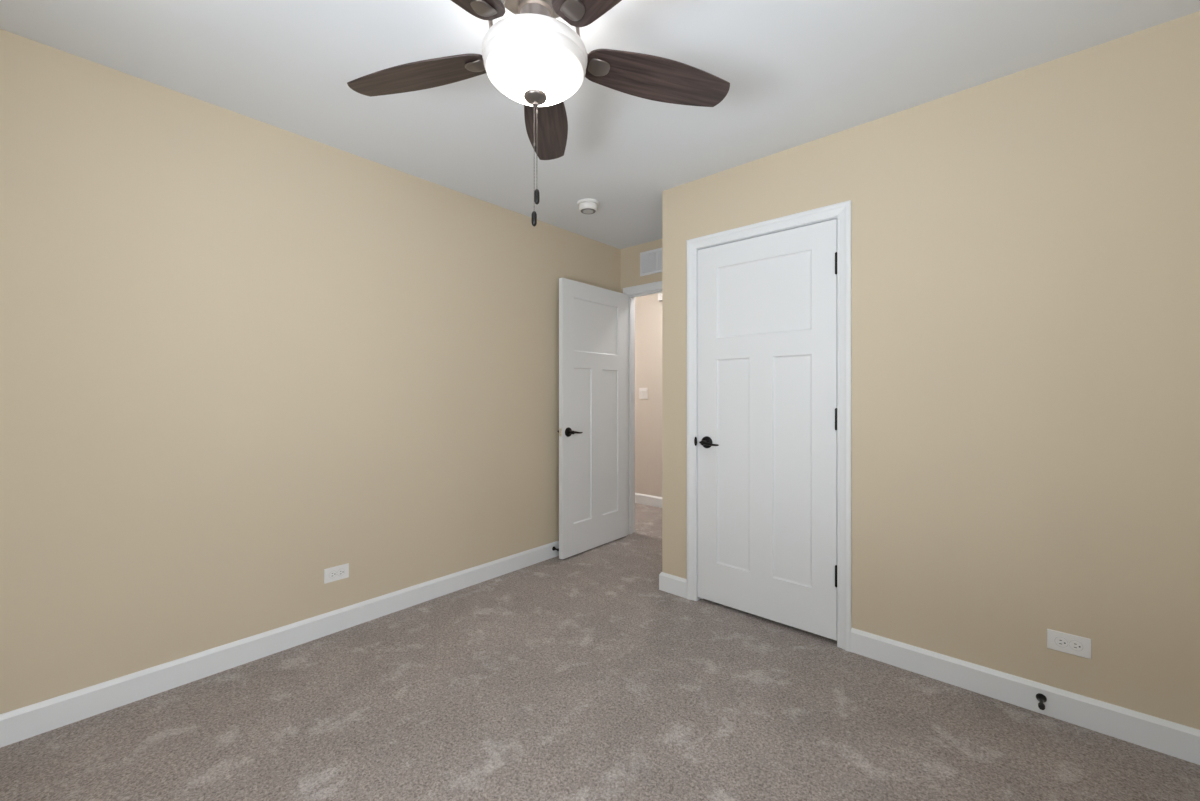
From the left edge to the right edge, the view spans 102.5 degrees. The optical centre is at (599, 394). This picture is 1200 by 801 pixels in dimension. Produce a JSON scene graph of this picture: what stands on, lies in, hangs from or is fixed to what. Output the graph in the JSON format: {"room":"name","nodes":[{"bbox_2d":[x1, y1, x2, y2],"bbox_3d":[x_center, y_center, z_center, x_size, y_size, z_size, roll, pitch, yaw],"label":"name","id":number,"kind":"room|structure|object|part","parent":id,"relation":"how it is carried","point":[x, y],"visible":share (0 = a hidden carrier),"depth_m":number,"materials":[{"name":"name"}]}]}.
{"room":"empty bedroom","nodes":[
{"label":"empty bedroom","id":0,"kind":"room"},
{"bbox_2d":[0,29,620,713],"bbox_3d":[-1.206,-0.025,2.689,0.115,2.455,4.040,0,0,42],"label":"wall","id":1,"kind":"structure","parent":0,"point":[244,359],"depth_m":2.11,"materials":[{"name":"beige paint"}]},
{"bbox_2d":[0,541,558,747],"bbox_3d":[-1.108,1.149,2.702,0.014,0.108,3.890,0,0,42],"label":"baseboard","id":2,"kind":"structure","parent":1,"relation":"attached to","point":[17,725],"depth_m":2.11,"materials":[{"name":"white wood"}]},
{"bbox_2d":[324,563,348,583],"bbox_3d":[-1.338,0.909,2.449,0.008,0.073,0.117,0,0,42],"label":"electrical outlet","id":3,"kind":"object","parent":1,"relation":"attached to","point":[339,572],"visible":1,"depth_m":2.45,"materials":[{"name":"white plastic"}]},
{"bbox_2d":[329,571,336,577],"bbox_3d":[-1.349,0.909,2.433,0.003,0.037,0.037,0,0,42],"label":"receptacle","id":4,"kind":"object","parent":3,"relation":"attached to","point":[332,574],"depth_m":2.43,"materials":[{"name":"white plastic"}]},
{"bbox_2d":[337,569,344,575],"bbox_3d":[-1.323,0.909,2.462,0.001,0.037,0.037,0,0,42],"label":"receptacle","id":5,"kind":"object","parent":3,"relation":"attached to","point":[340,572],"depth_m":2.46,"materials":[{"name":"white plastic"}]},
{"bbox_2d":[0,503,1199,800],"bbox_3d":[-0.158,1.243,2.534,7.000,0.080,5.200,0,0,42],"label":"floor","id":6,"kind":"structure","parent":0,"point":[577,677],"depth_m":1.74,"materials":[{"name":"beige carpet"}]},
{"bbox_2d":[0,0,1199,248],"bbox_3d":[-0.158,-1.302,2.534,7.000,0.100,5.200,0,0,42],"label":"ceiling","id":7,"kind":"structure","parent":0,"point":[798,72],"depth_m":1.84,"materials":[{"name":"white paint"}]},
{"bbox_2d":[347,0,729,226],"bbox_3d":[-0.194,-0.871,1.363,1.227,0.763,1.215,0,0,42],"label":"ceiling fan","id":8,"kind":"object","parent":7,"relation":"hanging from","point":[535,59],"visible":1,"depth_m":1.43,"materials":[{"name":"brown wood"}]},
{"bbox_3d":[-0.569,-1.000,1.516,0.495,0.006,0.157,0,11,17],"label":"blade","id":9,"kind":"part","parent":8,"relation":"part of","materials":[{"name":"brown wood"}]},
{"bbox_3d":[-0.414,-1.000,1.075,0.157,0.006,0.495,13,7,34],"label":"blade","id":10,"kind":"part","parent":8,"relation":"part of","materials":[{"name":"brown wood"}]},
{"bbox_3d":[-0.192,-0.686,1.402,0.003,0.314,0.003,0,0,42],"label":"pull chain","id":11,"kind":"part","parent":8,"relation":"part of","materials":[{"name":"brown metal"}]},
{"bbox_3d":[-0.188,-0.932,1.402,0.303,0.136,0.303,0,0,42],"label":"lamp shade","id":12,"kind":"part","parent":8,"relation":"part of","materials":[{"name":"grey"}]},
{"bbox_3d":[-0.198,-1.000,1.799,0.157,0.006,0.495,-11,0,-1],"label":"blade","id":13,"kind":"part","parent":8,"relation":"part of","materials":[{"name":"brown wood"}]},
{"bbox_3d":[0.053,-1.000,1.086,0.157,0.006,0.495,14,-8,-37],"label":"blade","id":14,"kind":"part","parent":8,"relation":"part of","materials":[{"name":"brown wood"}]},
{"bbox_3d":[0.187,-1.000,1.534,0.495,0.006,0.157,0,-11,-19],"label":"blade","id":15,"kind":"part","parent":8,"relation":"part of","materials":[{"name":"brown wood"}]},
{"bbox_2d":[577,199,598,213],"bbox_3d":[-0.077,-1.222,3.151,0.146,0.060,0.146,0,0,42],"label":"smoke detector","id":16,"kind":"object","parent":7,"relation":"attached to","point":[586,206],"visible":1,"depth_m":3.11,"materials":[{"name":"plastic"}]},
{"bbox_2d":[621,239,661,292],"bbox_3d":[1.394,-0.025,3.159,3.380,2.455,0.115,0,0,42],"label":"wall","id":17,"kind":"structure","parent":0,"point":[630,256],"depth_m":4.05,"materials":[{"name":"beige paint"}]},
{"bbox_2d":[623,281,661,534],"bbox_3d":[0.555,0.146,3.904,0.904,2.113,0.152,0,0,42],"label":"door frame","id":18,"kind":"structure","parent":17,"relation":"attached to","point":[632,292],"depth_m":4.15,"materials":[{"name":"white wood"}]},
{"bbox_2d":[558,278,626,558],"bbox_3d":[-0.034,0.173,3.779,0.159,2.031,0.800,0,0,40],"label":"door","id":19,"kind":"structure","parent":18,"relation":"attached to","point":[592,431],"depth_m":3.72,"materials":[{"name":"white wood"}]},
{"bbox_3d":[-0.178,0.275,3.524,0.050,0.027,0.119,0,0,40],"label":"lever","id":20,"kind":"part","parent":19,"relation":"part of","materials":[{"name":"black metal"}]},
{"bbox_3d":[0.524,0.146,3.842,0.868,2.113,0.018,0,0,42],"label":"casing","id":21,"kind":"part","parent":18,"relation":"part of","materials":[{"name":"white wood"}]},
{"bbox_2d":[640,248,661,275],"bbox_3d":[0.463,-1.081,3.900,0.340,0.194,0.012,0,0,42],"label":"air vent","id":22,"kind":"object","parent":17,"relation":"in","point":[650,261],"visible":0.64,"depth_m":3.94,"materials":[{"name":"metal"}]},
{"bbox_2d":[635,294,661,496],"bbox_3d":[1.529,-0.025,4.433,6.800,2.455,0.120,0,0,42],"label":"wall","id":23,"kind":"structure","parent":0,"point":[648,310],"depth_m":5.23,"materials":[{"name":"beige paint"}]},
{"bbox_2d":[639,388,647,398],"bbox_3d":[0.476,-0.010,5.280,0.116,0.120,0.013,0,0,42],"label":"light switch","id":24,"kind":"object","parent":23,"relation":"attached to","point":[643,392],"visible":1,"depth_m":5.28,"materials":[{"name":"white plastic"}]},
{"bbox_2d":[635,493,661,507],"bbox_3d":[1.484,1.149,4.383,6.800,0.108,0.014,0,0,42],"label":"baseboard","id":25,"kind":"structure","parent":23,"relation":"attached to","point":[644,499],"depth_m":5.22,"materials":[{"name":"white wood"}]},
{"bbox_2d":[658,293,661,300],"bbox_3d":[0.681,-1.043,5.078,0.150,0.100,0.041,0,0,42],"label":"box","id":26,"kind":"object","parent":23,"relation":"attached to","point":[659,294],"visible":0.22,"depth_m":5.10,"materials":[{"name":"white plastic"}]},
{"bbox_2d":[662,11,1199,729],"bbox_3d":[1.247,-0.025,2.281,2.204,2.455,0.115,0,0,42],"label":"wall","id":27,"kind":"structure","parent":0,"point":[1025,244],"depth_m":1.86,"materials":[{"name":"beige paint"}]},
{"bbox_2d":[698,219,836,640],"bbox_3d":[0.845,0.170,2.544,0.760,2.019,0.097,0,0,42],"label":"door","id":28,"kind":"structure","parent":27,"relation":"in","point":[767,304],"depth_m":2.52,"materials":[{"name":"white wood"}]},
{"bbox_3d":[0.620,0.275,2.712,0.119,0.027,0.050,0,0,42],"label":"lever","id":29,"kind":"part","parent":28,"relation":"part of","materials":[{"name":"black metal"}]},
{"bbox_2d":[687,200,850,651],"bbox_3d":[0.882,0.147,2.592,0.884,2.111,0.134,0,0,42],"label":"door frame","id":30,"kind":"structure","parent":27,"relation":"attached to","point":[841,211],"depth_m":2.29,"materials":[{"name":"white wood"}]},
{"bbox_2d":[851,628,1199,764],"bbox_3d":[1.602,1.149,1.879,1.139,0.108,0.014,0,0,42],"label":"baseboard","id":31,"kind":"structure","parent":27,"relation":"attached to","point":[1180,741],"depth_m":1.82,"materials":[{"name":"white wood"}]},
{"bbox_2d":[1036,693,1046,709],"bbox_3d":[1.636,1.143,1.786,0.031,0.031,0.079,0,0,42],"label":"door stop","id":32,"kind":"object","parent":31,"relation":"attached to","point":[1041,698],"visible":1,"depth_m":1.80,"materials":[{"name":"black metal"}]},
{"bbox_3d":[1.643,1.143,1.794,0.031,0.031,0.058,0,0,42],"label":"rod","id":33,"kind":"part","parent":32,"relation":"part of","materials":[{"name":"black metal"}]},
{"bbox_2d":[1047,629,1090,658],"bbox_3d":[1.726,0.918,1.774,0.117,0.073,0.008,0,0,42],"label":"electrical outlet","id":34,"kind":"object","parent":27,"relation":"attached to","point":[1080,646],"visible":1,"depth_m":1.77,"materials":[{"name":"white plastic"}]},
{"bbox_2d":[1054,637,1067,646],"bbox_3d":[1.710,0.918,1.786,0.037,0.037,0.001,0,0,42],"label":"receptacle","id":35,"kind":"object","parent":34,"relation":"attached to","point":[1058,641],"depth_m":1.79,"materials":[{"name":"white plastic"}]},
{"bbox_2d":[1069,640,1082,650],"bbox_3d":[1.739,0.918,1.760,0.037,0.037,0.001,0,0,42],"label":"receptacle","id":36,"kind":"object","parent":34,"relation":"attached to","point":[1074,645],"depth_m":1.76,"materials":[{"name":"white plastic"}]},
{"bbox_3d":[0.716,-0.024,3.256,0.115,2.455,0.639,0,0,42],"label":"wall","id":37,"kind":"structure","parent":0,"visible":0},
{"bbox_2d":[659,572,686,598],"bbox_3d":[0.692,1.149,3.191,0.196,0.108,0.768,0,0,42],"label":"baseboard","id":38,"kind":"structure","parent":37,"relation":"attached to","point":[669,583],"depth_m":2.90,"materials":[{"name":"white wood"}]}
]}

